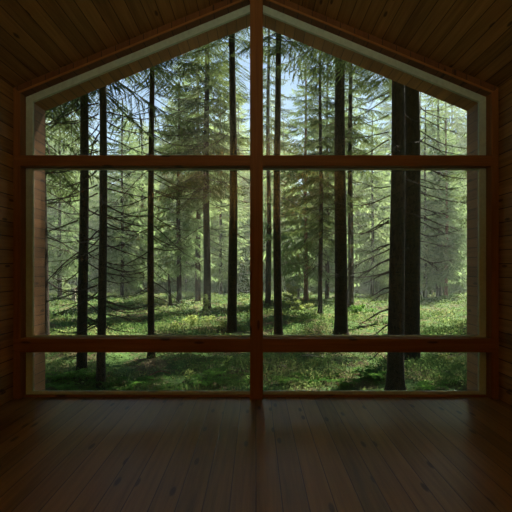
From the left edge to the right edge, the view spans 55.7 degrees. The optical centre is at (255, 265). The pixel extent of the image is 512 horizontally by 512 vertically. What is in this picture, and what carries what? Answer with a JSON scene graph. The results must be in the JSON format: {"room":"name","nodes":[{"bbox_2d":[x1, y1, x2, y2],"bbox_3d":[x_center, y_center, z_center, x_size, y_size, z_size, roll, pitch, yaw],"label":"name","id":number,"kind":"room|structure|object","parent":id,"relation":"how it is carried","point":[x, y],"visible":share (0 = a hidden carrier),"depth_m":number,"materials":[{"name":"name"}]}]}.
{"room":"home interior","nodes":[
{"label":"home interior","id":0,"kind":"room"},
{"bbox_2d":[0,78,12,405],"bbox_3d":[-2.605,-0.234,0.960,0.200,3.220,8.320,0,0,0],"label":"wall","id":1,"kind":"structure","parent":0,"point":[6,90],"depth_m":4.87,"materials":[{"name":"wood"}]},
{"bbox_2d":[13,88,25,398],"bbox_3d":[-2.467,-0.232,5.060,0.075,3.216,0.120,0,0,0],"label":"trim","id":2,"kind":"structure","parent":1,"relation":"attached to","point":[19,100],"depth_m":5.00,"materials":[{"name":"wood"}]},
{"bbox_2d":[34,103,44,389],"bbox_3d":[-2.534,-0.040,5.298,0.342,3.431,0.279,0,0,0],"label":"trim","id":3,"kind":"structure","parent":1,"relation":"attached to","point":[39,113],"depth_m":5.29,"materials":[{"name":"wood"}]},
{"bbox_2d":[13,0,249,96],"bbox_3d":[-1.252,-2.331,5.062,2.505,1.093,0.116,0,0,0],"label":"trim","id":4,"kind":"structure","parent":1,"relation":"attached to","point":[194,15],"depth_m":5.01,"materials":[{"name":"wood"}]},
{"bbox_2d":[24,394,249,396],"bbox_3d":[-1.246,1.365,5.100,2.368,0.021,0.040,0,0,0],"label":"trim","id":5,"kind":"structure","parent":1,"relation":"attached to","point":[26,395],"depth_m":5.08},
{"bbox_2d":[26,352,249,393],"bbox_3d":[-1.215,1.103,5.139,2.430,0.544,0.038,0,0,0],"label":"window","id":6,"kind":"structure","parent":1,"relation":"in","point":[29,355],"depth_m":5.12,"materials":[{"name":"grey paint"}]},
{"bbox_2d":[26,168,249,336],"bbox_3d":[-1.215,-0.128,5.139,2.430,1.918,0.038,0,0,0],"label":"window","id":7,"kind":"structure","parent":1,"relation":"in","point":[29,171],"depth_m":5.12,"materials":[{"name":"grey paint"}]},
{"bbox_2d":[26,5,249,154],"bbox_3d":[-1.215,-1.938,5.139,2.430,1.699,0.038,0,0,0],"label":"window","id":8,"kind":"structure","parent":1,"relation":"in","point":[30,100],"depth_m":5.12,"materials":[{"name":"grey paint"}]},
{"bbox_2d":[29,5,249,110],"bbox_3d":[-1.353,-2.438,5.298,2.705,1.401,0.279,0,0,0],"label":"trim","id":9,"kind":"structure","parent":1,"relation":"attached to","point":[229,28],"depth_m":5.29,"materials":[{"name":"wood"}]},
{"bbox_2d":[13,337,498,351],"bbox_3d":[0.000,0.821,5.058,5.010,0.142,0.124,0,0,0],"label":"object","id":10,"kind":"structure","parent":1,"relation":"attached to","point":[26,344],"depth_m":5.00,"materials":[{"name":"wood"}]},
{"bbox_2d":[13,155,498,167],"bbox_3d":[0.000,-1.087,5.058,5.010,0.113,0.124,0,0,0],"label":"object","id":11,"kind":"structure","parent":1,"relation":"attached to","point":[26,161],"depth_m":5.00,"materials":[{"name":"wood"}]},
{"bbox_2d":[0,397,511,511],"bbox_3d":[0.000,1.501,0.940,5.410,0.250,8.480,0,0,0],"label":"floor","id":12,"kind":"structure","parent":0,"point":[58,454],"depth_m":3.56,"materials":[{"name":"wood"}]},
{"bbox_2d":[250,0,262,399],"bbox_3d":[0.005,-0.737,5.054,0.134,4.225,0.132,0,0,0],"label":"window mullion","id":13,"kind":"structure","parent":12,"relation":"on","point":[256,6],"depth_m":4.99,"materials":[{"name":"wood"}]},
{"bbox_2d":[0,0,511,86],"bbox_3d":[0.000,-2.430,0.910,5.410,1.337,8.420,0,0,0],"label":"ceiling","id":14,"kind":"structure","parent":0,"point":[38,38],"depth_m":4.55,"materials":[{"name":"wood"}]},
{"bbox_2d":[499,78,511,405],"bbox_3d":[2.605,-0.234,0.960,0.200,3.220,8.320,0,0,0],"label":"wall","id":15,"kind":"structure","parent":0,"point":[505,90],"depth_m":4.87,"materials":[{"name":"wood"}]},
{"bbox_2d":[263,5,482,110],"bbox_3d":[1.353,-2.438,5.298,2.705,1.401,0.279,0,0,0],"label":"trim","id":16,"kind":"structure","parent":15,"relation":"attached to","point":[282,28],"depth_m":5.29,"materials":[{"name":"wood"}]},
{"bbox_2d":[263,352,485,393],"bbox_3d":[1.215,1.103,5.139,2.430,0.544,0.038,0,0,0],"label":"window","id":17,"kind":"structure","parent":15,"relation":"in","point":[481,355],"depth_m":5.12,"materials":[{"name":"grey paint"}]},
{"bbox_2d":[263,168,485,336],"bbox_3d":[1.215,-0.128,5.139,2.430,1.918,0.038,0,0,0],"label":"window","id":18,"kind":"structure","parent":15,"relation":"in","point":[481,171],"depth_m":5.12,"materials":[{"name":"grey paint"}]},
{"bbox_2d":[263,5,485,154],"bbox_3d":[1.215,-1.938,5.139,2.430,1.699,0.038,0,0,0],"label":"window","id":19,"kind":"structure","parent":15,"relation":"in","point":[481,100],"depth_m":5.12,"materials":[{"name":"grey paint"}]},
{"bbox_2d":[263,394,487,396],"bbox_3d":[1.251,1.365,5.100,2.358,0.021,0.040,0,0,0],"label":"trim","id":20,"kind":"structure","parent":15,"relation":"attached to","point":[264,395],"depth_m":5.08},
{"bbox_2d":[263,0,498,96],"bbox_3d":[1.252,-2.331,5.062,2.505,1.093,0.116,0,0,0],"label":"trim","id":21,"kind":"structure","parent":15,"relation":"attached to","point":[317,15],"depth_m":5.01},
{"bbox_2d":[467,103,477,389],"bbox_3d":[2.534,-0.040,5.298,0.342,3.431,0.279,0,0,0],"label":"trim","id":22,"kind":"structure","parent":15,"relation":"attached to","point":[472,113],"depth_m":5.29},
{"bbox_2d":[486,88,498,398],"bbox_3d":[2.467,-0.232,5.060,0.075,3.216,0.120,0,0,0],"label":"trim","id":23,"kind":"structure","parent":15,"relation":"attached to","point":[492,100],"depth_m":5.00,"materials":[{"name":"wood"}]},
{"label":"outside","id":24,"kind":"structure","parent":0,"visible":0},
{"bbox_2d":[45,294,466,389],"bbox_3d":[0.000,6.172,67.750,180.000,7.428,159.500,0,0,0],"label":"ground","id":25,"kind":"structure","parent":24,"point":[113,363],"depth_m":15.27,"materials":[{"name":"plant"}]},
{"bbox_2d":[45,371,76,380],"bbox_3d":[-4.899,2.690,11.844,0.986,0.202,0.824,0,0,22],"label":"fern","id":26,"kind":"object","parent":25,"relation":"on","point":[57,377],"visible":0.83,"depth_m":11.82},
{"bbox_2d":[47,206,76,295],"bbox_3d":[-21.476,-1.321,52.375,4.470,10.457,4.243,0,0,23],"label":"spruce tree","id":27,"kind":"object","parent":25,"relation":"on","point":[53,282],"visible":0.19,"depth_m":52.09,"materials":[{"name":"green plant"}]},
{"bbox_2d":[46,110,79,217],"bbox_3d":[-10.230,-7.261,18.813,5.843,21.354,5.885,0,0,44],"label":"spruce tree","id":28,"kind":"object","parent":25,"relation":"on","point":[51,134],"visible":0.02,"depth_m":18.95,"materials":[{"name":"green plant"}]},
{"bbox_2d":[45,379,80,389],"bbox_3d":[-4.609,2.821,11.442,0.845,0.207,1.012,0,0,9],"label":"fern","id":29,"kind":"object","parent":25,"relation":"on","point":[63,385],"visible":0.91,"depth_m":11.35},
{"bbox_2d":[46,119,98,297],"bbox_3d":[-17.964,-5.897,45.087,7.245,18.394,6.759,0,0,26],"label":"spruce tree","id":30,"kind":"object","parent":25,"relation":"on","point":[59,218],"visible":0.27,"depth_m":44.84,"materials":[{"name":"green plant"}]},
{"bbox_2d":[51,138,98,290],"bbox_3d":[-22.361,-6.024,60.380,6.902,20.577,6.844,0,0,-38],"label":"spruce tree","id":31,"kind":"object","parent":25,"relation":"on","point":[74,283],"visible":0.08,"depth_m":59.74,"materials":[{"name":"green plant"}]},
{"bbox_2d":[50,124,112,294],"bbox_3d":[-25.209,-7.874,69.772,9.804,26.745,10.972,0,0,3],"label":"spruce tree","id":32,"kind":"object","parent":25,"relation":"on","point":[70,289],"visible":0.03,"depth_m":69.15,"materials":[{"name":"green plant"}]},
{"bbox_2d":[45,88,122,334],"bbox_3d":[-7.611,-8.016,18.127,5.350,22.353,5.312,0,0,26],"label":"spruce tree","id":33,"kind":"object","parent":25,"relation":"on","point":[48,149],"visible":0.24,"depth_m":17.62,"materials":[{"name":"green plant"}]},
{"bbox_2d":[75,366,113,377],"bbox_3d":[-3.993,2.652,11.993,1.029,0.229,1.095,0,0,-9],"label":"fern","id":34,"kind":"object","parent":25,"relation":"on","point":[86,373],"visible":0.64,"depth_m":11.97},
{"bbox_2d":[72,144,118,293],"bbox_3d":[-21.565,-5.676,67.169,9.787,22.898,9.290,0,0,-13],"label":"spruce tree","id":35,"kind":"object","parent":25,"relation":"on","point":[94,181],"visible":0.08,"depth_m":66.40,"materials":[{"name":"green plant"}]},
{"bbox_2d":[75,143,119,288],"bbox_3d":[-19.319,-5.500,59.562,6.513,19.417,6.458,0,0,-29],"label":"spruce tree","id":36,"kind":"object","parent":25,"relation":"on","point":[95,226],"visible":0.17,"depth_m":59.26,"materials":[{"name":"green plant"}]},
{"bbox_2d":[45,73,183,389],"bbox_3d":[-3.606,-6.903,11.186,4.102,20.352,4.072,0,0,-5],"label":"spruce tree","id":37,"kind":"object","parent":25,"relation":"on","point":[102,270],"visible":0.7,"depth_m":11.50,"materials":[{"name":"green plant"}]},
{"bbox_2d":[73,99,167,295],"bbox_3d":[-11.969,-5.968,44.190,7.501,18.354,7.204,0,0,0],"label":"spruce tree","id":38,"kind":"object","parent":25,"relation":"on","point":[113,255],"visible":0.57,"depth_m":43.44,"materials":[{"name":"green plant"}]},
{"bbox_2d":[109,383,136,389],"bbox_3d":[-3.242,2.897,11.524,0.872,0.180,0.825,0,0,2],"label":"fern","id":39,"kind":"object","parent":25,"relation":"on","point":[117,384],"visible":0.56,"depth_m":11.39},
{"bbox_2d":[45,51,205,373],"bbox_3d":[-4.051,-8.003,12.712,5.658,22.361,5.562,0,0,-18],"label":"spruce tree","id":40,"kind":"object","parent":25,"relation":"on","point":[82,309],"visible":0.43,"depth_m":12.63,"materials":[{"name":"green plant"}]},
{"bbox_2d":[107,118,143,281],"bbox_3d":[-18.755,-8.616,71.458,9.161,27.542,9.239,0,0,-34],"label":"spruce tree","id":41,"kind":"object","parent":25,"relation":"on","point":[125,118],"visible":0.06,"depth_m":71.22,"materials":[{"name":"green plant"}]},
{"bbox_2d":[107,189,144,294],"bbox_3d":[-14.490,-2.775,54.229,5.527,13.472,4.938,0,0,31],"label":"spruce tree","id":42,"kind":"object","parent":25,"relation":"on","point":[126,286],"visible":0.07,"depth_m":53.82,"materials":[{"name":"green plant"}]},
{"bbox_2d":[111,120,173,293],"bbox_3d":[-10.810,-5.449,46.618,6.857,17.356,6.428,0,0,-17],"label":"spruce tree","id":43,"kind":"object","parent":25,"relation":"on","point":[144,205],"visible":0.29,"depth_m":46.39,"materials":[{"name":"green plant"}]},
{"bbox_2d":[75,57,222,358],"bbox_3d":[-3.660,-8.542,14.825,6.036,23.362,5.933,0,0,13],"label":"spruce tree","id":44,"kind":"object","parent":25,"relation":"on","point":[150,241],"visible":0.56,"depth_m":14.64,"materials":[{"name":"green plant"}]},
{"bbox_2d":[126,375,171,388],"bbox_3d":[-2.648,2.856,11.886,1.071,0.239,1.139,0,0,32],"label":"fern","id":45,"kind":"object","parent":25,"relation":"on","point":[143,381],"visible":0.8,"depth_m":11.89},
{"bbox_2d":[132,129,173,293],"bbox_3d":[-15.279,-6.750,68.647,10.901,25.504,10.348,0,0,-25],"label":"spruce tree","id":46,"kind":"object","parent":25,"relation":"on","point":[148,129],"visible":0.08,"depth_m":68.30,"materials":[{"name":"green plant"}]},
{"bbox_2d":[136,172,173,294],"bbox_3d":[-13.057,-4.721,62.071,6.872,18.747,7.691,0,0,-29],"label":"spruce tree","id":47,"kind":"object","parent":25,"relation":"on","point":[155,181],"visible":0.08,"depth_m":61.94,"materials":[{"name":"green plant"}]},
{"bbox_2d":[138,201,173,294],"bbox_3d":[-11.761,-2.087,55.023,5.436,12.718,5.160,0,0,-10],"label":"spruce tree","id":48,"kind":"object","parent":25,"relation":"on","point":[157,282],"visible":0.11,"depth_m":54.52,"materials":[{"name":"green plant"}]},
{"bbox_2d":[151,383,187,389],"bbox_3d":[-1.984,2.860,11.261,0.810,0.176,0.856,0,0,23],"label":"fern","id":49,"kind":"object","parent":25,"relation":"on","point":[169,384],"visible":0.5,"depth_m":11.34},
{"bbox_2d":[156,102,186,294],"bbox_3d":[-12.477,-9.844,70.368,9.713,29.600,9.465,0,0,18],"label":"spruce tree","id":50,"kind":"object","parent":25,"relation":"on","point":[171,104],"visible":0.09,"depth_m":69.54,"materials":[{"name":"green plant"}]},
{"bbox_2d":[129,83,219,302],"bbox_3d":[-5.802,-5.484,37.628,7.376,17.354,6.261,0,0,38],"label":"spruce tree","id":51,"kind":"object","parent":25,"relation":"on","point":[179,259],"visible":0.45,"depth_m":37.07,"materials":[{"name":"green plant"}]},
{"bbox_2d":[154,59,214,230],"bbox_3d":[-11.343,-13.607,73.399,12.496,37.978,12.634,0,0,10],"label":"spruce tree","id":52,"kind":"object","parent":25,"relation":"on","point":[165,110],"visible":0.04,"depth_m":72.98,"materials":[{"name":"green plant"}]},
{"bbox_2d":[166,214,203,293],"bbox_3d":[-7.620,-1.496,53.184,4.451,10.970,4.689,0,0,20],"label":"spruce tree","id":53,"kind":"object","parent":25,"relation":"on","point":[187,278],"visible":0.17,"depth_m":52.79,"materials":[{"name":"green plant"}]},
{"bbox_2d":[181,315,198,324],"bbox_3d":[-3.122,2.575,22.798,0.868,0.599,1.331,0,0,0],"label":"shrub","id":54,"kind":"object","parent":25,"relation":"on","point":[192,317],"visible":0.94,"depth_m":22.80,"materials":[{"name":"green plant"}]},
{"bbox_2d":[167,172,216,292],"bbox_3d":[-8.162,-5.381,61.479,8.334,20.314,7.446,0,0,35],"label":"spruce tree","id":55,"kind":"object","parent":25,"relation":"on","point":[183,172],"visible":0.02,"depth_m":61.40,"materials":[{"name":"green plant"}]},
{"bbox_2d":[171,202,214,294],"bbox_3d":[-7.555,-3.222,58.110,5.547,15.132,6.208,0,0,-25],"label":"spruce tree","id":56,"kind":"object","parent":25,"relation":"on","point":[201,256],"visible":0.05,"depth_m":57.64,"materials":[{"name":"green plant"}]},
{"bbox_2d":[163,48,228,302],"bbox_3d":[-4.348,-7.960,38.189,6.348,22.356,5.716,0,0,17],"label":"spruce tree","id":57,"kind":"object","parent":25,"relation":"on","point":[198,212],"visible":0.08,"depth_m":38.02,"materials":[{"name":"green plant"}]},
{"bbox_2d":[154,35,249,311],"bbox_3d":[-3.232,-10.492,30.718,7.284,27.355,7.211,0,0,17],"label":"spruce tree","id":58,"kind":"object","parent":25,"relation":"on","point":[201,177],"visible":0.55,"depth_m":30.08,"materials":[{"name":"green plant"}]},
{"bbox_2d":[186,373,221,386],"bbox_3d":[-1.175,2.771,11.669,0.907,0.222,1.086,0,0,-21],"label":"fern","id":59,"kind":"object","parent":25,"relation":"on","point":[204,383],"visible":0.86,"depth_m":11.69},
{"bbox_2d":[202,294,210,315],"bbox_3d":[-2.829,2.274,27.770,0.543,1.391,0.598,0,0,-22],"label":"sapling","id":60,"kind":"object","parent":25,"relation":"on","point":[206,300],"visible":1,"depth_m":27.72,"materials":[{"name":"green plant"}]},
{"bbox_2d":[188,111,249,294],"bbox_3d":[-3.626,-5.899,45.958,6.584,18.415,5.286,0,0,0],"label":"spruce tree","id":61,"kind":"object","parent":25,"relation":"on","point":[221,273],"visible":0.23,"depth_m":45.60,"materials":[{"name":"green plant"}]},
{"bbox_2d":[210,170,249,289],"bbox_3d":[-2.637,-4.551,55.514,5.650,16.844,5.602,0,0,32],"label":"spruce tree","id":62,"kind":"object","parent":25,"relation":"on","point":[243,271],"visible":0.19,"depth_m":55.20,"materials":[{"name":"green plant"}]},
{"bbox_2d":[210,144,249,289],"bbox_3d":[-3.314,-6.479,59.819,7.217,21.514,7.156,0,0,-39],"label":"spruce tree","id":63,"kind":"object","parent":25,"relation":"on","point":[227,147],"visible":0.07,"depth_m":59.47,"materials":[{"name":"green plant"}]},
{"bbox_2d":[210,87,249,274],"bbox_3d":[-3.016,-11.116,73.571,11.295,32.973,12.267,0,0,-36],"label":"spruce tree","id":64,"kind":"object","parent":25,"relation":"on","point":[243,112],"visible":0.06,"depth_m":73.53,"materials":[{"name":"green plant"}]},
{"bbox_2d":[175,27,285,332],"bbox_3d":[-1.513,-8.757,21.357,6.374,24.354,6.420,0,0,-33],"label":"spruce tree","id":65,"kind":"object","parent":25,"relation":"on","point":[233,199],"visible":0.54,"depth_m":21.62,"materials":[{"name":"green plant"}]},
{"bbox_2d":[211,185,249,294],"bbox_3d":[-3.103,-3.826,64.478,7.336,18.080,7.728,0,0,-21],"label":"spruce tree","id":66,"kind":"object","parent":25,"relation":"on","point":[225,291],"visible":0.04,"depth_m":64.02,"materials":[{"name":"green plant"}]},
{"bbox_2d":[212,91,264,292],"bbox_3d":[-2.668,-9.929,68.970,10.040,29.931,9.955,0,0,-24],"label":"spruce tree","id":67,"kind":"object","parent":25,"relation":"on","point":[238,110],"visible":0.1,"depth_m":69.00,"materials":[{"name":"green plant"}]},
{"bbox_2d":[45,291,466,389],"bbox_3d":[0.137,2.627,29.299,51.480,1.142,38.762,0,0,0],"label":"undergrowth","id":68,"kind":"object","parent":25,"relation":"on","point":[454,366],"visible":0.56,"depth_m":19.48,"materials":[{"name":"plant"}]},
{"bbox_2d":[240,146,273,280],"bbox_3d":[0.867,-5.154,56.921,6.059,18.466,5.904,0,0,17],"label":"spruce tree","id":69,"kind":"object","parent":25,"relation":"on","point":[248,217],"visible":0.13,"depth_m":56.84,"materials":[{"name":"green plant"}]},
{"bbox_2d":[237,133,289,294],"bbox_3d":[1.018,-6.431,67.779,10.644,24.902,10.104,0,0,44],"label":"spruce tree","id":70,"kind":"object","parent":25,"relation":"on","point":[283,287],"visible":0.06,"depth_m":67.62,"materials":[{"name":"green plant"}]},
{"bbox_2d":[246,173,284,294],"bbox_3d":[1.082,-3.287,52.034,4.522,13.481,4.484,0,0,3],"label":"spruce tree","id":71,"kind":"object","parent":25,"relation":"on","point":[265,193],"visible":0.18,"depth_m":51.84,"materials":[{"name":"green plant"}]},
{"bbox_2d":[239,29,300,305],"bbox_3d":[0.922,-9.464,34.887,4.011,25.354,4.091,0,0,42],"label":"spruce tree","id":72,"kind":"object","parent":25,"relation":"on","point":[268,124],"visible":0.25,"depth_m":34.61,"materials":[{"name":"green plant"}]},
{"bbox_2d":[267,376,294,383],"bbox_3d":[0.631,2.696,11.470,0.685,0.153,0.729,0,0,-33],"label":"fern","id":73,"kind":"object","parent":25,"relation":"on","point":[280,378],"visible":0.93,"depth_m":11.44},
{"bbox_2d":[263,95,303,260],"bbox_3d":[2.440,-10.691,75.681,11.058,32.281,12.010,0,0,20],"label":"spruce tree","id":74,"kind":"object","parent":25,"relation":"on","point":[270,95],"visible":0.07,"depth_m":75.01,"materials":[{"name":"green plant"}]},
{"bbox_2d":[273,206,301,293],"bbox_3d":[3.573,-2.105,55.976,3.855,11.749,3.757,0,0,33],"label":"spruce tree","id":75,"kind":"object","parent":25,"relation":"on","point":[282,279],"visible":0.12,"depth_m":55.55,"materials":[{"name":"green plant"}]},
{"bbox_2d":[230,27,347,334],"bbox_3d":[1.396,-8.867,20.087,5.474,24.331,5.511,0,0,0],"label":"spruce tree","id":76,"kind":"object","parent":25,"relation":"on","point":[278,327],"visible":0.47,"depth_m":19.89,"materials":[{"name":"green plant"}]},
{"bbox_2d":[282,282,300,299],"bbox_3d":[2.689,1.956,35.735,1.426,1.473,1.848,0,0,13],"label":"leafy shrub","id":77,"kind":"object","parent":25,"relation":"on","point":[293,290],"visible":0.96,"depth_m":35.51,"materials":[{"name":"green plant"}]},
{"bbox_2d":[285,299,314,310],"bbox_3d":[2.735,2.534,30.279,1.307,0.920,1.757,0,0,-25],"label":"leafy shrub","id":78,"kind":"object","parent":25,"relation":"on","point":[298,301],"visible":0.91,"depth_m":30.28,"materials":[{"name":"green plant"}]},
{"bbox_2d":[245,68,361,300],"bbox_3d":[3.698,-6.261,36.780,8.281,18.353,8.802,0,0,-13],"label":"spruce tree","id":79,"kind":"object","parent":25,"relation":"on","point":[289,269],"visible":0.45,"depth_m":36.14,"materials":[{"name":"green plant"}]},
{"bbox_2d":[246,38,369,334],"bbox_3d":[3.009,-9.836,20.651,6.728,26.356,6.777,0,0,29],"label":"spruce tree","id":80,"kind":"object","parent":25,"relation":"on","point":[341,289],"visible":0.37,"depth_m":20.23,"materials":[{"name":"green plant"}]},
{"bbox_2d":[289,371,330,385],"bbox_3d":[1.383,2.749,11.760,0.943,0.231,1.130,0,0,-22],"label":"fern","id":81,"kind":"object","parent":25,"relation":"on","point":[297,374],"visible":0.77,"depth_m":11.77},
{"bbox_2d":[272,40,363,314],"bbox_3d":[3.739,-8.861,29.174,5.322,24.353,5.048,0,0,10],"label":"spruce tree","id":82,"kind":"object","parent":25,"relation":"on","point":[320,223],"visible":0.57,"depth_m":28.95,"materials":[{"name":"green plant"}]},
{"bbox_2d":[308,181,334,290],"bbox_3d":[8.556,-4.633,58.404,5.758,17.314,5.808,0,0,4],"label":"spruce tree","id":83,"kind":"object","parent":25,"relation":"on","point":[330,282],"visible":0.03,"depth_m":57.43,"materials":[{"name":"green plant"}]},
{"bbox_2d":[295,120,358,294],"bbox_3d":[9.932,-7.752,66.429,10.556,25.732,9.433,0,0,0],"label":"spruce tree","id":84,"kind":"object","parent":25,"relation":"on","point":[310,289],"visible":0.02,"depth_m":65.32,"materials":[{"name":"green plant"}]},
{"bbox_2d":[289,52,371,299],"bbox_3d":[5.599,-6.998,37.181,5.943,20.376,6.849,0,0,25],"label":"spruce tree","id":85,"kind":"object","parent":25,"relation":"on","point":[324,90],"visible":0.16,"depth_m":36.98,"materials":[{"name":"green plant"}]},
{"bbox_2d":[328,378,361,385],"bbox_3d":[2.079,2.761,11.496,0.825,0.157,0.616,0,0,-39],"label":"fern","id":86,"kind":"object","parent":25,"relation":"on","point":[343,382],"visible":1,"depth_m":11.48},
{"bbox_2d":[330,171,362,291],"bbox_3d":[9.803,-3.683,53.897,4.935,14.837,4.977,0,0,-22],"label":"spruce tree","id":87,"kind":"object","parent":25,"relation":"on","point":[345,171],"visible":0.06,"depth_m":53.65,"materials":[{"name":"green plant"}]},
{"bbox_2d":[317,95,376,287],"bbox_3d":[11.924,-9.012,63.741,9.077,27.292,9.155,0,0,42],"label":"spruce tree","id":88,"kind":"object","parent":25,"relation":"on","point":[364,213],"visible":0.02,"depth_m":62.61,"materials":[{"name":"green plant"}]},
{"bbox_2d":[303,57,391,312],"bbox_3d":[5.647,-9.296,30.349,5.736,25.356,5.212,0,0,-37],"label":"spruce tree","id":89,"kind":"object","parent":25,"relation":"on","point":[348,131],"visible":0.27,"depth_m":30.37,"materials":[{"name":"green plant"}]},
{"bbox_2d":[348,303,375,314],"bbox_3d":[5.947,2.508,27.609,1.872,0.798,0.982,0,0,-38],"label":"leafy shrub","id":90,"kind":"object","parent":25,"relation":"on","point":[355,309],"visible":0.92,"depth_m":27.63,"materials":[{"name":"green plant"}]},
{"bbox_2d":[263,47,466,389],"bbox_3d":[3.440,-7.990,10.567,5.350,22.329,5.312,0,0,-30],"label":"spruce tree","id":91,"kind":"object","parent":25,"relation":"on","point":[395,376],"visible":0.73,"depth_m":10.80,"materials":[{"name":"green plant"}]},
{"bbox_2d":[345,72,385,265],"bbox_3d":[13.105,-12.074,68.487,10.990,34.371,11.279,0,0,4],"label":"spruce tree","id":92,"kind":"object","parent":25,"relation":"on","point":[354,95],"visible":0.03,"depth_m":68.13,"materials":[{"name":"green plant"}]},
{"bbox_2d":[349,366,386,378],"bbox_3d":[2.802,2.671,12.056,1.035,0.225,1.093,0,0,-31],"label":"fern","id":93,"kind":"object","parent":25,"relation":"on","point":[371,375],"visible":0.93,"depth_m":11.97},
{"bbox_2d":[346,115,390,295],"bbox_3d":[10.942,-5.391,45.167,7.126,17.353,6.709,0,0,-14],"label":"spruce tree","id":94,"kind":"object","parent":25,"relation":"on","point":[370,219],"visible":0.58,"depth_m":44.56,"materials":[{"name":"green plant"}]},
{"bbox_2d":[354,211,388,295],"bbox_3d":[16.389,-5.472,79.502,10.213,24.388,9.784,0,0,-3],"label":"spruce tree","id":95,"kind":"object","parent":25,"relation":"on","point":[360,290],"visible":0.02,"depth_m":78.01,"materials":[{"name":"green plant"}]},
{"bbox_2d":[354,170,390,294],"bbox_3d":[19.717,-5.481,80.158,9.799,24.425,10.229,0,0,35],"label":"spruce tree","id":96,"kind":"object","parent":25,"relation":"on","point":[366,290],"visible":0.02,"depth_m":79.15,"materials":[{"name":"green plant"}]},
{"bbox_2d":[286,41,466,361],"bbox_3d":[4.059,-8.909,14.499,6.790,24.364,6.675,0,0,-12],"label":"spruce tree","id":97,"kind":"object","parent":25,"relation":"on","point":[413,233],"visible":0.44,"depth_m":14.37,"materials":[{"name":"green plant"}]},
{"bbox_2d":[370,141,390,272],"bbox_3d":[17.482,-7.273,59.980,7.507,22.876,7.315,0,0,32],"label":"spruce tree","id":98,"kind":"object","parent":25,"relation":"on","point":[387,174],"visible":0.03,"depth_m":59.89,"materials":[{"name":"green plant"}]},
{"bbox_2d":[345,66,425,243],"bbox_3d":[8.036,-9.961,26.875,6.790,26.361,6.675,0,0,-15],"label":"spruce tree","id":99,"kind":"object","parent":25,"relation":"on","point":[358,66],"visible":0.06,"depth_m":26.94,"materials":[{"name":"green plant"}]},
{"bbox_2d":[367,82,422,265],"bbox_3d":[21.068,-13.656,72.724,12.414,37.729,12.551,0,0,-24],"label":"spruce tree","id":100,"kind":"object","parent":25,"relation":"on","point":[387,128],"visible":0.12,"depth_m":72.70,"materials":[{"name":"green plant"}]},
{"bbox_2d":[346,66,449,206],"bbox_3d":[7.292,-9.459,21.748,6.551,25.355,6.599,0,0,-16],"label":"spruce tree","id":101,"kind":"object","parent":25,"relation":"on","point":[430,100],"visible":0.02,"depth_m":23.49,"materials":[{"name":"green plant"}]},
{"bbox_2d":[385,92,440,294],"bbox_3d":[24.085,-11.659,70.910,11.264,33.867,11.360,0,0,21],"label":"spruce tree","id":102,"kind":"object","parent":25,"relation":"on","point":[423,96],"visible":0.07,"depth_m":70.84,"materials":[{"name":"green plant"}]},
{"bbox_2d":[414,380,451,389],"bbox_3d":[3.961,2.710,10.907,0.916,0.192,0.861,0,0,-40],"label":"fern","id":103,"kind":"object","parent":25,"relation":"on","point":[422,383],"visible":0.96,"depth_m":10.88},
{"bbox_2d":[420,105,457,294],"bbox_3d":[23.195,-8.801,64.830,8.823,26.887,8.597,0,0,-16],"label":"spruce tree","id":104,"kind":"object","parent":25,"relation":"on","point":[432,290],"visible":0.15,"depth_m":64.60,"materials":[{"name":"green plant"}]},
{"bbox_2d":[420,107,463,297],"bbox_3d":[15.370,-5.454,43.193,6.223,17.353,6.078,0,0,29],"label":"spruce tree","id":105,"kind":"object","parent":25,"relation":"on","point":[425,288],"visible":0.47,"depth_m":42.40,"materials":[{"name":"green plant"}]},
{"bbox_2d":[420,119,466,296],"bbox_3d":[16.515,-4.877,43.014,5.649,16.441,6.231,0,0,35],"label":"spruce tree","id":106,"kind":"object","parent":25,"relation":"on","point":[458,234],"visible":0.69,"depth_m":42.30,"materials":[{"name":"green plant"}]},
{"bbox_2d":[420,98,466,297],"bbox_3d":[16.950,-6.448,44.371,6.180,19.436,5.782,0,0,18],"label":"spruce tree","id":107,"kind":"object","parent":25,"relation":"on","point":[438,292],"visible":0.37,"depth_m":43.77,"materials":[{"name":"green plant"}]},
{"bbox_2d":[421,95,466,292],"bbox_3d":[28.292,-14.832,71.895,13.394,40.265,13.249,0,0,16],"label":"spruce tree","id":108,"kind":"object","parent":25,"relation":"on","point":[446,113],"visible":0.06,"depth_m":70.39,"materials":[{"name":"green plant"}]},
{"bbox_2d":[440,102,466,293],"bbox_3d":[30.928,-12.295,76.739,12.224,35.686,13.277,0,0,37],"label":"spruce tree","id":109,"kind":"object","parent":25,"relation":"on","point":[454,109],"visible":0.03,"depth_m":76.39,"materials":[{"name":"green plant"}]},
{"bbox_2d":[441,132,466,227],"bbox_3d":[13.064,-8.508,25.400,6.413,23.364,6.304,0,0,-13],"label":"spruce tree","id":110,"kind":"object","parent":25,"relation":"on","point":[465,171],"visible":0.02,"depth_m":26.14,"materials":[{"name":"green plant"}]},
{"bbox_2d":[442,109,466,195],"bbox_3d":[33.802,-14.082,74.065,12.915,38.825,12.775,0,0,-1],"label":"spruce tree","id":111,"kind":"object","parent":25,"relation":"on","point":[465,146],"visible":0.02,"depth_m":74.19,"materials":[{"name":"green plant"}]},
{"bbox_2d":[448,244,466,294],"bbox_3d":[21.097,-0.052,50.052,3.112,7.280,2.954,0,0,12],"label":"spruce tree","id":112,"kind":"object","parent":25,"relation":"on","point":[453,289],"visible":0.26,"depth_m":49.86,"materials":[{"name":"green plant"}]},
{"bbox_2d":[449,151,466,289],"bbox_3d":[24.492,-5.001,58.165,5.989,17.854,5.938,0,0,-28],"label":"spruce tree","id":113,"kind":"object","parent":25,"relation":"on","point":[460,151],"visible":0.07,"depth_m":58.09,"materials":[{"name":"green plant"}]},
{"bbox_2d":[451,179,466,291],"bbox_3d":[23.539,-3.112,54.243,4.470,13.622,4.356,0,0,27],"label":"spruce tree","id":114,"kind":"object","parent":25,"relation":"on","point":[466,179],"visible":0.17,"depth_m":54.30,"materials":[{"name":"green plant"}]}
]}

